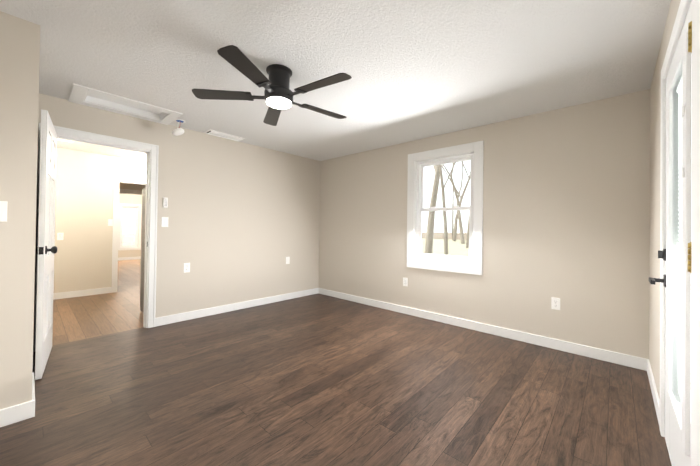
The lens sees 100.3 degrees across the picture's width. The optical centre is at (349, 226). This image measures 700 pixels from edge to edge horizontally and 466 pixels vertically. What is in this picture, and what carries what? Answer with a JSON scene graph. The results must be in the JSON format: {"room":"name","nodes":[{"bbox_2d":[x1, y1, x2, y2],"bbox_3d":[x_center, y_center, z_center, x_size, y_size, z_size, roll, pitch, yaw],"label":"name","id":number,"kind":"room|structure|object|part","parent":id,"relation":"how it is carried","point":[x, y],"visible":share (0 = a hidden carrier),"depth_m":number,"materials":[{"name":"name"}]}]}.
{"room":"empty bedroom","nodes":[
{"label":"empty bedroom","id":0,"kind":"room"},
{"bbox_2d":[0,11,39,408],"bbox_3d":[-2.828,-0.051,1.875,1.470,2.390,1.090,0,-1,42],"label":"wall","id":1,"kind":"structure","parent":0,"point":[19,66],"depth_m":1.73,"materials":[{"name":"beige paint"}]},
{"bbox_2d":[0,201,7,221],"bbox_3d":[-2.012,-0.087,1.668,0.015,0.118,0.072,0,-1,42],"label":"light switch","id":2,"kind":"object","parent":1,"relation":"attached to","point":[3,211],"visible":1,"depth_m":1.69,"materials":[{"name":"white plastic"}]},
{"bbox_2d":[0,396,34,426],"bbox_3d":[-2.278,1.097,1.381,0.017,0.100,1.074,0,-1,42],"label":"baseboard","id":3,"kind":"structure","parent":1,"relation":"attached to","point":[16,413],"depth_m":1.72,"materials":[{"name":"white paint"}]},
{"bbox_2d":[32,372,34,395],"bbox_3d":[-2.109,1.104,1.943,0.490,0.100,0.014,0,-1,42],"label":"baseboard","id":4,"kind":"structure","parent":1,"relation":"attached to","point":[33,383],"depth_m":1.94,"materials":[{"name":"white paint"}]},
{"bbox_2d":[54,148,145,292],"bbox_3d":[-3.830,-0.030,5.565,0.120,2.390,5.200,0,-1,42],"label":"wall","id":5,"kind":"structure","parent":0,"point":[84,211],"depth_m":4.86,"materials":[{"name":"beige paint"}]},
{"bbox_2d":[57,233,63,239],"bbox_3d":[-4.593,0.157,4.633,0.008,0.118,0.072,0,-1,42],"label":"light switch","id":6,"kind":"object","parent":5,"relation":"attached to","point":[60,236],"visible":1,"depth_m":4.63,"materials":[{"name":"white plastic"}]},
{"bbox_2d":[53,287,113,299],"bbox_3d":[-4.844,1.091,4.357,0.014,0.100,2.084,0,-1,42],"label":"baseboard","id":7,"kind":"structure","parent":5,"relation":"attached to","point":[71,294],"depth_m":4.82,"materials":[{"name":"white paint"}]},
{"bbox_2d":[108,219,112,225],"bbox_3d":[-4.170,-0.069,5.091,0.015,0.118,0.072,0,-1,42],"label":"light switch","id":8,"kind":"object","parent":5,"relation":"attached to","point":[110,222],"visible":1,"depth_m":5.09,"materials":[{"name":"white plastic"}]},
{"bbox_2d":[111,176,145,291],"bbox_3d":[-3.143,0.161,6.322,0.144,2.040,3.150,0,-1,42],"label":"trim","id":9,"kind":"structure","parent":5,"relation":"attached to","point":[116,189],"depth_m":5.14,"materials":[{"name":"white paint"}]},
{"bbox_2d":[118,193,141,257],"bbox_3d":[-8.232,-0.050,9.570,0.120,2.390,5.200,0,-1,42],"label":"wall","id":10,"kind":"structure","parent":0,"point":[129,199],"depth_m":10.13,"materials":[{"name":"beige paint"}]},
{"bbox_2d":[118,256,140,260],"bbox_3d":[-8.197,1.095,9.514,0.014,0.100,5.200,0,-1,42],"label":"baseboard","id":11,"kind":"structure","parent":10,"relation":"attached to","point":[120,258],"depth_m":10.12,"materials":[{"name":"white paint"}]},
{"bbox_2d":[118,203,141,249],"bbox_3d":[-7.679,0.017,10.160,0.133,1.600,0.680,0,-1,42],"label":"living room window","id":12,"kind":"structure","parent":10,"relation":"in","point":[135,226],"depth_m":10.22,"materials":[{"name":"white plastic"}]},
{"bbox_3d":[-7.704,0.009,10.183,0.033,1.274,0.370,0,-1,42],"label":"glass","id":13,"kind":"part","parent":12,"relation":"part of","materials":[{"name":"glass"}]},
{"bbox_2d":[119,183,145,190],"bbox_3d":[-5.319,-1.084,8.293,0.100,0.270,3.200,0,-1,42],"label":"wall","id":14,"kind":"structure","parent":0,"point":[130,186],"depth_m":7.72,"materials":[{"name":"beige paint"}]},
{"bbox_2d":[33,93,319,348],"bbox_3d":[-1.780,-0.017,4.030,0.120,2.390,3.510,0,-1,42],"label":"wall","id":15,"kind":"structure","parent":0,"point":[243,221],"depth_m":3.97,"materials":[{"name":"beige paint"}]},
{"bbox_2d":[33,123,158,351],"bbox_3d":[-2.619,0.103,3.091,0.144,2.111,0.958,0,-1,42],"label":"door frame","id":16,"kind":"structure","parent":15,"relation":"attached to","point":[153,149],"depth_m":3.35,"materials":[{"name":"white paint"}]},
{"bbox_2d":[35,109,56,379],"bbox_3d":[-2.572,0.131,2.483,0.035,2.019,0.783,1,-1,-41],"label":"door","id":17,"kind":"structure","parent":16,"relation":"in","point":[46,237],"depth_m":2.25,"materials":[{"name":"white paint"}]},
{"bbox_2d":[36,246,56,254],"bbox_3d":[-2.325,0.182,2.243,0.109,0.064,0.114,0,-1,42],"label":"door knob","id":18,"kind":"object","parent":17,"relation":"attached to","point":[53,249],"depth_m":2.23,"materials":[{"name":"black metal"}]},
{"bbox_2d":[161,217,168,226],"bbox_3d":[-2.197,-0.053,3.471,0.015,0.118,0.072,0,-1,42],"label":"light switch","id":19,"kind":"object","parent":15,"relation":"attached to","point":[164,221],"visible":1,"depth_m":3.47,"materials":[{"name":"white plastic"}]},
{"bbox_2d":[163,197,167,207],"bbox_3d":[-2.192,-0.283,3.471,0.021,0.125,0.050,0,-1,42],"label":"remote","id":20,"kind":"object","parent":15,"relation":"attached to","point":[165,202],"visible":1,"depth_m":3.46,"materials":[{"name":"white plastic"}]},
{"bbox_2d":[184,263,189,272],"bbox_3d":[-2.039,0.516,3.653,0.008,0.118,0.072,0,-1,42],"label":"electrical outlet","id":21,"kind":"object","parent":15,"relation":"attached to","point":[186,267],"visible":1,"depth_m":3.65,"materials":[{"name":"white plastic"}]},
{"bbox_2d":[155,288,319,326],"bbox_3d":[-1.428,1.135,4.320,0.017,0.100,2.493,0,-1,42],"label":"baseboard","id":22,"kind":"structure","parent":15,"relation":"attached to","point":[169,319],"depth_m":4.04,"materials":[{"name":"white paint"}]},
{"bbox_2d":[0,0,670,160],"bbox_3d":[-3.482,-1.273,5.274,12.920,0.100,5.440,0,-1,42],"label":"ceiling","id":23,"kind":"structure","parent":0,"point":[417,69],"depth_m":2.10,"materials":[{"name":"white paint"}]},
{"bbox_2d":[57,138,74,142],"bbox_3d":[-4.079,-1.230,4.127,0.150,0.022,0.280,0,-1,42],"label":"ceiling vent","id":24,"kind":"object","parent":23,"relation":"in","point":[65,140],"visible":0.4,"depth_m":4.16,"materials":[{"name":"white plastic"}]},
{"bbox_2d":[68,83,182,124],"bbox_3d":[-2.281,-1.258,3.005,0.510,0.082,0.860,0,-1,42],"label":"frame","id":25,"kind":"object","parent":23,"relation":"attached to","point":[80,94],"visible":0.96,"depth_m":3.00,"materials":[{"name":"white paint"}]},
{"bbox_3d":[-2.281,-1.264,3.005,0.306,0.070,0.656,0,-1,42],"label":"panel","id":26,"kind":"part","parent":25,"relation":"part of","materials":[{"name":"white paint"}]},
{"bbox_2d":[172,119,184,135],"bbox_3d":[-1.969,-1.133,3.364,0.132,0.177,0.138,0,-1,42],"label":"smoke detector","id":27,"kind":"object","parent":23,"relation":"attached to","point":[178,131],"visible":1,"depth_m":3.33,"materials":[{"name":"white plastic"}]},
{"bbox_2d":[204,129,244,140],"bbox_3d":[-1.658,-1.201,3.884,0.170,0.022,0.470,0,-1,42],"label":"ceiling vent","id":28,"kind":"object","parent":23,"relation":"in","point":[222,134],"visible":1,"depth_m":3.84,"materials":[{"name":"white plastic"}]},
{"bbox_2d":[192,45,351,125],"bbox_3d":[-0.518,-1.079,2.288,1.235,0.266,1.229,0,-1,42],"label":"ceiling fan","id":29,"kind":"object","parent":23,"relation":"hanging from","point":[278,95],"visible":1,"depth_m":2.20,"materials":[{"name":"black metal"}]},
{"bbox_3d":[-0.547,-1.005,2.283,0.490,0.028,0.487,0,-1,42],"label":"arm","id":30,"kind":"part","parent":29,"relation":"part of"},
{"bbox_2d":[0,259,671,465],"bbox_3d":[-3.514,1.196,5.251,12.680,0.060,5.200,0,-1,42],"label":"floor","id":31,"kind":"structure","parent":0,"point":[318,379],"depth_m":2.05,"materials":[{"name":"laminate"}]},
{"bbox_2d":[140,188,145,311],"bbox_3d":[-2.396,0.330,4.064,0.755,1.680,0.720,0,-1,42],"label":"fridge","id":32,"kind":"object","parent":31,"relation":"on","point":[142,250],"visible":0.17,"depth_m":3.94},
{"bbox_3d":[-2.638,0.300,4.285,0.100,1.618,0.714,0,-1,42],"label":"door","id":33,"kind":"part","parent":32,"relation":"part of","materials":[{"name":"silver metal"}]},
{"bbox_2d":[319,89,649,358],"bbox_3d":[1.076,0.018,3.886,4.300,2.390,0.120,0,-1,42],"label":"wall","id":34,"kind":"structure","parent":0,"point":[566,205],"depth_m":3.04,"materials":[{"name":"beige paint"}]},
{"bbox_2d":[403,277,407,285],"bbox_3d":[0.768,0.771,4.064,0.072,0.118,0.008,0,-1,42],"label":"electrical outlet","id":35,"kind":"object","parent":34,"relation":"attached to","point":[405,281],"visible":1,"depth_m":4.06,"materials":[{"name":"white plastic"}]},
{"bbox_2d":[407,141,483,274],"bbox_3d":[1.205,-0.216,3.758,1.000,1.560,0.133,0,-1,42],"label":"bedroom window","id":36,"kind":"structure","parent":34,"relation":"in","point":[421,165],"depth_m":3.72,"materials":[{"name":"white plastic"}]},
{"bbox_2d":[320,288,648,369],"bbox_3d":[0.972,1.162,3.866,4.180,0.100,0.014,0,-1,42],"label":"baseboard","id":37,"kind":"structure","parent":34,"relation":"attached to","point":[583,350],"depth_m":3.16,"materials":[{"name":"white paint"}]},
{"bbox_2d":[551,297,559,309],"bbox_3d":[2.044,0.767,2.903,0.072,0.118,0.008,0,-1,42],"label":"electrical outlet","id":38,"kind":"object","parent":34,"relation":"attached to","point":[555,303],"visible":1,"depth_m":2.90,"materials":[{"name":"white plastic"}]},
{"bbox_2d":[649,0,680,398],"bbox_3d":[1.034,-0.011,0.734,0.120,2.390,4.600,0,-1,42],"label":"wall","id":39,"kind":"structure","parent":0,"point":[654,248],"depth_m":2.08,"materials":[{"name":"beige paint"}]},
{"bbox_2d":[644,358,659,426],"bbox_3d":[2.166,1.161,2.086,0.017,0.100,0.960,0,-1,42],"label":"baseboard","id":40,"kind":"structure","parent":39,"relation":"attached to","point":[647,367],"depth_m":2.07,"materials":[{"name":"white paint"}]},
{"bbox_2d":[665,4,691,465],"bbox_3d":[1.510,0.172,1.322,0.080,2.023,0.884,0,-1,42],"label":"door","id":41,"kind":"structure","parent":39,"relation":"in","point":[678,429],"depth_m":1.37,"materials":[{"name":"white paint"}]},
{"bbox_2d":[649,249,665,286],"bbox_3d":[1.737,0.228,1.565,0.185,0.209,0.157,0,-1,42],"label":"door lever","id":42,"kind":"object","parent":41,"relation":"attached to","point":[662,254],"visible":0.42,"depth_m":1.62,"materials":[{"name":"black metal"}]},
{"bbox_3d":[1.199,0.119,1.024,0.021,1.690,0.022,0,-1,42],"label":"glass door hinge","id":43,"kind":"part","parent":41,"relation":"part of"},
{"bbox_2d":[660,0,699,465],"bbox_3d":[1.511,0.130,1.270,0.136,2.130,1.150,0,-1,42],"label":"door frame","id":44,"kind":"structure","parent":39,"relation":"attached to","point":[681,17],"depth_m":1.00,"materials":[{"name":"white paint"}]},
{"bbox_2d":[677,54,691,396],"bbox_3d":[1.490,0.064,1.294,0.020,1.503,0.405,0,-1,42],"label":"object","id":45,"kind":"object","parent":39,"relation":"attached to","point":[679,156],"depth_m":1.40,"materials":[{"name":"white"}]},
{"label":"outside","id":46,"kind":"structure","parent":0,"visible":0},
{"bbox_2d":[122,234,468,256],"bbox_3d":[15.385,2.204,45.108,110.000,0.150,79.580,0,-1,42],"label":"lawn","id":47,"kind":"structure","parent":46,"point":[457,247],"depth_m":27.31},
{"bbox_2d":[424,165,439,253],"bbox_3d":[5.828,-8.286,18.964,10.604,20.094,8.838,0,-1,42],"label":"tree","id":48,"kind":"object","parent":47,"relation":"on","point":[433,195],"depth_m":17.46,"materials":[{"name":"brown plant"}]},
{"bbox_2d":[422,232,466,239],"bbox_3d":[17.922,1.563,47.937,70.060,1.249,0.200,0,-1,42],"label":"fence","id":49,"kind":"object","parent":47,"relation":"on","point":[439,235],"depth_m":49.88,"materials":[{"name":"beige wood"}]},
{"bbox_2d":[439,162,455,254],"bbox_3d":[4.578,-4.257,11.966,8.076,11.838,6.736,0,-1,42],"label":"tree","id":50,"kind":"object","parent":47,"relation":"on","point":[444,217],"depth_m":13.11,"materials":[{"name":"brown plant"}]},
{"bbox_2d":[452,188,453,239],"bbox_3d":[16.616,-2.337,47.180,0.280,9.000,0.280,0,-1,42],"label":"pole","id":51,"kind":"object","parent":47,"relation":"on","point":[452,212],"depth_m":47.09,"materials":[{"name":"wood"}]},
{"bbox_2d":[442,162,464,243],"bbox_3d":[12.026,-7.073,33.313,11.910,18.148,11.070,0,-1,42],"label":"tree","id":52,"kind":"object","parent":47,"relation":"on","point":[460,223],"depth_m":34.10,"materials":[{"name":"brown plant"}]},
{"bbox_2d":[441,164,469,240],"bbox_3d":[17.139,-9.124,40.831,15.844,22.454,11.996,0,-1,42],"label":"tree","id":53,"kind":"object","parent":47,"relation":"on","point":[456,216],"depth_m":40.30,"materials":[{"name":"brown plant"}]},
{"bbox_2d":[466,219,468,247],"bbox_3d":[11.029,-6.508,22.001,7.764,16.705,9.539,0,-1,42],"label":"tree","id":54,"kind":"object","parent":47,"relation":"on","point":[467,242],"depth_m":25.08,"materials":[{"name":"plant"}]}
]}

